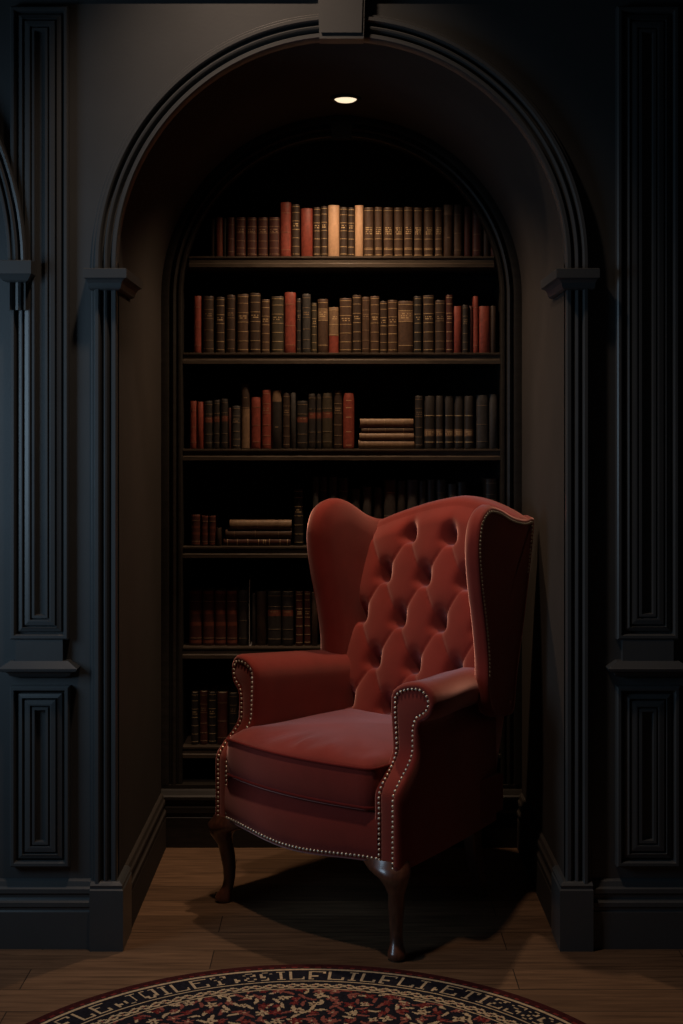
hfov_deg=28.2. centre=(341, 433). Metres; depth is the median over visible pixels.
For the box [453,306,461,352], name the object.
book
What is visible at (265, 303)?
book
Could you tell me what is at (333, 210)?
book
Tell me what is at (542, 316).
wall
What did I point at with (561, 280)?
trim
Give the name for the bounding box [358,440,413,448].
book
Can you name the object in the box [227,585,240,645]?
book
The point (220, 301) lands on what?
book
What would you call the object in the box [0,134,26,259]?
trim
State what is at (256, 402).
book
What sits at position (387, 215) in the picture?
book
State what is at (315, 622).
book
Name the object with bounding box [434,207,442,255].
book
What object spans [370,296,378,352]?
book
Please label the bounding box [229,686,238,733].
book
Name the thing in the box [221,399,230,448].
book
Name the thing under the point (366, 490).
book
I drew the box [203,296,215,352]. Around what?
book
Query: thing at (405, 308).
book
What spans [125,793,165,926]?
baseboard
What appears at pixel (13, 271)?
trim
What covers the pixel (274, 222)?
book
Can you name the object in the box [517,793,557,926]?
baseboard
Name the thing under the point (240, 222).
book
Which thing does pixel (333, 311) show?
book
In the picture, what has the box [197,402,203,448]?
book
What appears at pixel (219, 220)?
book
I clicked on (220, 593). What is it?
book
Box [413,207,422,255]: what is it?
book
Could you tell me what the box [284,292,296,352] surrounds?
book
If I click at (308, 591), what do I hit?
book
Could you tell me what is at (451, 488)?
book
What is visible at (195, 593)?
book
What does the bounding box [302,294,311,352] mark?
book
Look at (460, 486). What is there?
book
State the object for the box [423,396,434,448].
book
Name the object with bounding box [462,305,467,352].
book
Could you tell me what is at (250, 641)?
bookend
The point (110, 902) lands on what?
trim
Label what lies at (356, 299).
book
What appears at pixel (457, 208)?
book
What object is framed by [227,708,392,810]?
seat cushion
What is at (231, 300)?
book
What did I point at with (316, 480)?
book
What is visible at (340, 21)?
trim
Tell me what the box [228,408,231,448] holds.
book
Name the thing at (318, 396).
book
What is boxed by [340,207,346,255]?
book
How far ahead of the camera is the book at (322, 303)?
5.00 m
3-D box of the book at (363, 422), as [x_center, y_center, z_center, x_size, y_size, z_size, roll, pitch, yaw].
[0.166,-0.041,5.083,0.197,0.032,0.161,0,0,0]
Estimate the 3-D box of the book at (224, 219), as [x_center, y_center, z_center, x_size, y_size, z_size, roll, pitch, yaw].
[-0.430,-0.723,5.100,0.012,0.144,0.178,0,0,0]
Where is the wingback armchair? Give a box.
[208,495,533,961]
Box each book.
[189,586,205,644]
[190,401,198,448]
[191,512,204,545]
[191,684,202,744]
[194,296,202,352]
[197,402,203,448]
[200,684,210,744]
[201,513,211,545]
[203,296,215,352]
[203,586,217,645]
[204,401,212,448]
[209,513,218,545]
[209,684,219,743]
[213,400,220,448]
[215,586,228,645]
[216,217,222,255]
[216,297,225,352]
[217,525,224,545]
[217,684,230,744]
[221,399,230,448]
[223,218,226,255]
[224,537,291,545]
[226,295,236,352]
[226,527,292,537]
[227,217,234,255]
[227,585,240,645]
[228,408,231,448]
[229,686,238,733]
[230,517,292,529]
[232,406,240,448]
[235,217,246,255]
[237,294,248,352]
[238,586,248,645]
[241,384,251,448]
[247,217,257,255]
[249,293,262,352]
[251,397,261,448]
[252,589,256,645]
[257,587,267,644]
[258,217,268,255]
[261,299,270,352]
[262,390,271,448]
[268,587,282,645]
[269,217,279,255]
[271,296,283,352]
[272,390,282,448]
[280,202,291,255]
[282,587,294,645]
[283,393,290,448]
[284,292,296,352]
[291,393,296,448]
[292,204,300,255]
[294,487,303,545]
[296,587,303,645]
[297,298,301,352]
[297,401,307,448]
[301,208,312,255]
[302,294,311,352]
[304,587,311,644]
[308,394,315,448]
[311,303,317,352]
[312,588,318,645]
[313,475,319,507]
[314,207,320,255]
[316,394,321,448]
[318,299,327,352]
[321,206,327,255]
[322,393,332,448]
[328,205,338,255]
[329,307,338,352]
[334,390,341,448]
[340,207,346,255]
[340,298,351,352]
[343,393,353,448]
[348,207,353,255]
[350,487,360,509]
[352,295,360,352]
[355,205,362,255]
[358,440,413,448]
[359,419,412,426]
[359,433,413,439]
[361,297,369,352]
[361,427,413,432]
[362,485,371,516]
[363,207,373,255]
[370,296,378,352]
[373,486,382,518]
[374,207,381,255]
[379,301,386,352]
[382,207,392,255]
[383,478,395,517]
[387,300,397,352]
[393,207,402,255]
[396,479,405,512]
[398,301,412,352]
[403,207,412,255]
[405,478,417,508]
[412,296,421,352]
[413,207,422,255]
[413,396,422,448]
[417,479,425,504]
[422,295,433,352]
[423,207,433,255]
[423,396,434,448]
[425,478,434,502]
[433,478,446,500]
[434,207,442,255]
[434,300,444,352]
[435,396,442,448]
[442,204,452,255]
[443,295,452,352]
[443,396,453,448]
[447,483,455,497]
[453,204,461,255]
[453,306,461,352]
[454,396,463,448]
[454,480,465,495]
[462,206,470,255]
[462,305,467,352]
[464,396,473,448]
[468,306,472,352]
[470,296,477,352]
[471,209,481,255]
[474,395,488,448]
[478,306,489,352]
[481,477,497,501]
[482,226,489,255]
[487,394,497,448]
[490,306,495,352]
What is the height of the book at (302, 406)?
0.177 m
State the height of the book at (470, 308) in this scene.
0.173 m
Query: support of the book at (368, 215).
on the bookcase
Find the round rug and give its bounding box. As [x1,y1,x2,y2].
[26,964,585,1023]
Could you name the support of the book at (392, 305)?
on the bookcase
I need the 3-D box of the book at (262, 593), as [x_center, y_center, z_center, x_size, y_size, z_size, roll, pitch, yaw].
[-0.296,0.680,5.088,0.036,0.199,0.154,0,0,0]
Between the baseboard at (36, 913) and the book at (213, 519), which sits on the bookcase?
the book at (213, 519)
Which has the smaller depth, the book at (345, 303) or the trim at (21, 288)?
the trim at (21, 288)
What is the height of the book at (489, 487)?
0.247 m
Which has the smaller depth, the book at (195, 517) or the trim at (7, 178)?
the trim at (7, 178)
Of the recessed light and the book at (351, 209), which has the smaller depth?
the recessed light
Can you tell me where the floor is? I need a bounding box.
[0,848,682,1023]
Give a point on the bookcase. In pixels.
(343, 161)
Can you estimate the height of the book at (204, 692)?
0.195 m
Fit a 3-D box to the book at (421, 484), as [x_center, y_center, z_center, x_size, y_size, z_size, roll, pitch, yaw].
[0.300,0.292,5.086,0.027,0.239,0.163,0,0,0]
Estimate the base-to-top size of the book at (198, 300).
0.210 m
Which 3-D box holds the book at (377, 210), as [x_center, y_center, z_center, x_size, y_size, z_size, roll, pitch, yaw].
[0.136,-0.743,5.085,0.028,0.184,0.169,0,0,0]
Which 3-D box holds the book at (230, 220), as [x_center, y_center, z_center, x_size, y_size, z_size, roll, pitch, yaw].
[-0.408,-0.725,5.083,0.027,0.147,0.165,0,0,0]
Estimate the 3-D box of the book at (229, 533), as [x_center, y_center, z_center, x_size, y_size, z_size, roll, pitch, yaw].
[-0.306,0.369,5.085,0.243,0.031,0.161,0,0,0]
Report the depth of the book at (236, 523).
5.01 m
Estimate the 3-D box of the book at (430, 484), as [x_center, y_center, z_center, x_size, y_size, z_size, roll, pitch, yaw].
[0.331,0.290,5.084,0.027,0.243,0.156,0,0,0]
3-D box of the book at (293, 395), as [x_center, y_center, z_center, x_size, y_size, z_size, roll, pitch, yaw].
[-0.178,-0.049,5.077,0.019,0.206,0.156,0,0,0]
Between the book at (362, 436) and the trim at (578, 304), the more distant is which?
the book at (362, 436)
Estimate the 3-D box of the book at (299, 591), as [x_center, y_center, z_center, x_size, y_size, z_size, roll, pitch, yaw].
[-0.156,0.680,5.079,0.026,0.199,0.160,0,0,0]
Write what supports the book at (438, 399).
on the bookcase
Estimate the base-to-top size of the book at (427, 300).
0.214 m
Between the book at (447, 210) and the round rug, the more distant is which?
the book at (447, 210)
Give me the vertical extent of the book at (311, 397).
0.202 m
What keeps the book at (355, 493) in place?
on the bookcase
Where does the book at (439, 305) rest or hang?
on the bookcase
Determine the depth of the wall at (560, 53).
3.98 m
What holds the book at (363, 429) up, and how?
on the book at (362, 436)
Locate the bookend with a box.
[249,578,251,645]
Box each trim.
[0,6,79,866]
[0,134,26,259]
[0,260,35,282]
[8,282,26,310]
[83,268,141,298]
[89,865,131,951]
[91,14,591,267]
[91,289,118,883]
[318,0,364,43]
[541,268,599,298]
[551,865,593,951]
[564,289,591,883]
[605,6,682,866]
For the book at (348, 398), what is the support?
on the bookcase
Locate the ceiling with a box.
[119,43,563,295]
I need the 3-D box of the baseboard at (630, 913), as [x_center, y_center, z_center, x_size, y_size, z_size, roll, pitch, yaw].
[1.665,1.401,3.968,1.870,0.199,0.028,0,0,0]
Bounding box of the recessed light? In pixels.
[330,94,360,102]
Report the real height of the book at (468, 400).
0.195 m
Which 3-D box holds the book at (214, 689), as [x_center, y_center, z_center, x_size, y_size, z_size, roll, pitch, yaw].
[-0.476,1.048,5.096,0.028,0.191,0.175,0,0,0]
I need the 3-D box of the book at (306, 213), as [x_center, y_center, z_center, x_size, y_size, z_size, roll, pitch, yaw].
[-0.129,-0.742,5.086,0.044,0.180,0.160,0,0,0]
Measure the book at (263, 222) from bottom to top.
0.147 m
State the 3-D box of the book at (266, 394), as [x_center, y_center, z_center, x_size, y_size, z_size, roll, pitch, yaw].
[-0.277,-0.054,5.087,0.033,0.217,0.175,0,0,0]
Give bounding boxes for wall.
[0,0,682,877]
[119,265,160,874]
[522,265,563,874]
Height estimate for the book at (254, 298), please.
0.221 m
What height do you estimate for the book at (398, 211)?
0.184 m
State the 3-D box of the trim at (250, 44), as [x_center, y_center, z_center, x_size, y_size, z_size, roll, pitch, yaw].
[0.000,-0.852,3.971,1.460,0.756,0.055,0,0,0]
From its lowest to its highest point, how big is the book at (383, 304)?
0.191 m
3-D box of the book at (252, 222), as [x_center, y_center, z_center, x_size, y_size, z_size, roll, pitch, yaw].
[-0.332,-0.725,5.091,0.037,0.147,0.172,0,0,0]
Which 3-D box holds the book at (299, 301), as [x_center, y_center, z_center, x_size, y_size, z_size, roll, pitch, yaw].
[-0.157,-0.400,5.095,0.015,0.202,0.177,0,0,0]
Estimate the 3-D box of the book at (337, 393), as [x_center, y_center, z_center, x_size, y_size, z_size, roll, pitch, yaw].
[-0.013,-0.054,5.091,0.032,0.217,0.172,0,0,0]
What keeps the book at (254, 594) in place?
on the bookcase
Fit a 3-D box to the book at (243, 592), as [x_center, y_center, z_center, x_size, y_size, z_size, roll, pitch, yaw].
[-0.363,0.678,5.086,0.036,0.202,0.162,0,0,0]
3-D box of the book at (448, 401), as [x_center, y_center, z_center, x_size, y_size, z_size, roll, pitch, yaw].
[0.396,-0.043,5.093,0.037,0.195,0.168,0,0,0]
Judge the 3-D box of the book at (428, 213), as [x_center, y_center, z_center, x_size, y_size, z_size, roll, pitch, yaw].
[0.323,-0.743,5.099,0.036,0.184,0.179,0,0,0]
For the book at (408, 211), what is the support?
on the bookcase
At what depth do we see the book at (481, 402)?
5.01 m
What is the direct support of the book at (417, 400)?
on the bookcase
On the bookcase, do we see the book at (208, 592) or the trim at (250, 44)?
the book at (208, 592)
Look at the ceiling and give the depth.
4.40 m
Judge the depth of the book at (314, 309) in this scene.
5.00 m
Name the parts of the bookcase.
panel, shelf, shelf, shelf, shelf, shelf, shelf, panel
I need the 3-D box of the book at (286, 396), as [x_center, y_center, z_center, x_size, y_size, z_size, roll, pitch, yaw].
[-0.203,-0.049,5.089,0.027,0.206,0.171,0,0,0]
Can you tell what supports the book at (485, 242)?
on the bookcase
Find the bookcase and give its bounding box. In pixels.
[161,116,521,847]
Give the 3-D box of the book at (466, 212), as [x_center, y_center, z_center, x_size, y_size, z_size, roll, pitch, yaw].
[0.466,-0.745,5.092,0.025,0.188,0.170,0,0,0]
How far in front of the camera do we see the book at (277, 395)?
5.01 m
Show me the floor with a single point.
(285, 906)
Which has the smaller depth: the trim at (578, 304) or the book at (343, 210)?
the trim at (578, 304)
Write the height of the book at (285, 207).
0.202 m
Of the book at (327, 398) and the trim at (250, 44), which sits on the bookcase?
the book at (327, 398)
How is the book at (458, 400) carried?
on the bookcase
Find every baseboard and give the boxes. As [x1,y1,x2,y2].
[0,878,90,948]
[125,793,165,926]
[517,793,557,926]
[592,878,682,948]
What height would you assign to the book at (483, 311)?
0.173 m
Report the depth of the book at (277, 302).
5.01 m
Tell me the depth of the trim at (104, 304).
3.96 m
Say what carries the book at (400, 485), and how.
on the bookcase
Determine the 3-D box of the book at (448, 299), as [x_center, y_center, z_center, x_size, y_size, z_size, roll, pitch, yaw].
[0.398,-0.405,5.082,0.025,0.214,0.166,0,0,0]
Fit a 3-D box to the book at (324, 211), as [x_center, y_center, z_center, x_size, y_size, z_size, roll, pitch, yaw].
[-0.064,-0.745,5.088,0.023,0.188,0.169,0,0,0]
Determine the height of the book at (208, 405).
0.177 m
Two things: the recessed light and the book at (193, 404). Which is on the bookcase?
the book at (193, 404)
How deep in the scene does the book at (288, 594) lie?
5.00 m
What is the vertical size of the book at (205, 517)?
0.110 m
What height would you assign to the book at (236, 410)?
0.158 m
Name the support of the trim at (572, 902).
attached to the wall at (542, 316)
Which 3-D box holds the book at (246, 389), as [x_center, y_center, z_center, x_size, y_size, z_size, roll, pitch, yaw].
[-0.354,-0.065,5.078,0.031,0.239,0.157,0,0,0]
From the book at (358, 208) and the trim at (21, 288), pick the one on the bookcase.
the book at (358, 208)
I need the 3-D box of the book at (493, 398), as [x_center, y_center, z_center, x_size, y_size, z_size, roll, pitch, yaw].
[0.561,-0.047,5.085,0.031,0.202,0.153,0,0,0]
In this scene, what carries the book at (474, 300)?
on the bookcase
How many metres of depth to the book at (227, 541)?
5.01 m
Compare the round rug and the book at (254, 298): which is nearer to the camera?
the round rug
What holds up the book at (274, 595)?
on the bookcase
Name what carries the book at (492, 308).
on the bookcase
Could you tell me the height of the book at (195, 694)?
0.191 m
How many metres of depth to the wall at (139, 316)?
4.36 m
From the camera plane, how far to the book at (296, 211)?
5.01 m
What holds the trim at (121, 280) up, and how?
attached to the wall at (139, 316)
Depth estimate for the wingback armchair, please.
4.30 m
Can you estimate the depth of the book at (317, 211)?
5.01 m
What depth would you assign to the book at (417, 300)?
5.01 m
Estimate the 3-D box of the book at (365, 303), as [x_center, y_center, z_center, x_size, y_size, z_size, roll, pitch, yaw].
[0.090,-0.402,5.087,0.028,0.206,0.176,0,0,0]
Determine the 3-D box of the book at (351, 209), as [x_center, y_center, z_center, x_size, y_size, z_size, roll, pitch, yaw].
[0.035,-0.743,5.083,0.024,0.184,0.146,0,0,0]
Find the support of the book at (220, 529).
on the bookcase
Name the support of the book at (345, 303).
on the bookcase
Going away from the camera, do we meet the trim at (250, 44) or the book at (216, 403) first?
the trim at (250, 44)
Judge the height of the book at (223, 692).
0.191 m
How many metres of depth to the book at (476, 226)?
5.00 m
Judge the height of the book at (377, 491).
0.214 m
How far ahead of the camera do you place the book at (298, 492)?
5.01 m
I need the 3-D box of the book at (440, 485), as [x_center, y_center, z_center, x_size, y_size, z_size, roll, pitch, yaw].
[0.368,0.290,5.090,0.038,0.243,0.180,0,0,0]
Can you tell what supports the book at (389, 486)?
on the bookcase
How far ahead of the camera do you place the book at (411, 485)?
5.00 m
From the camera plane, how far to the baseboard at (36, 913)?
3.96 m
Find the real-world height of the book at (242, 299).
0.217 m

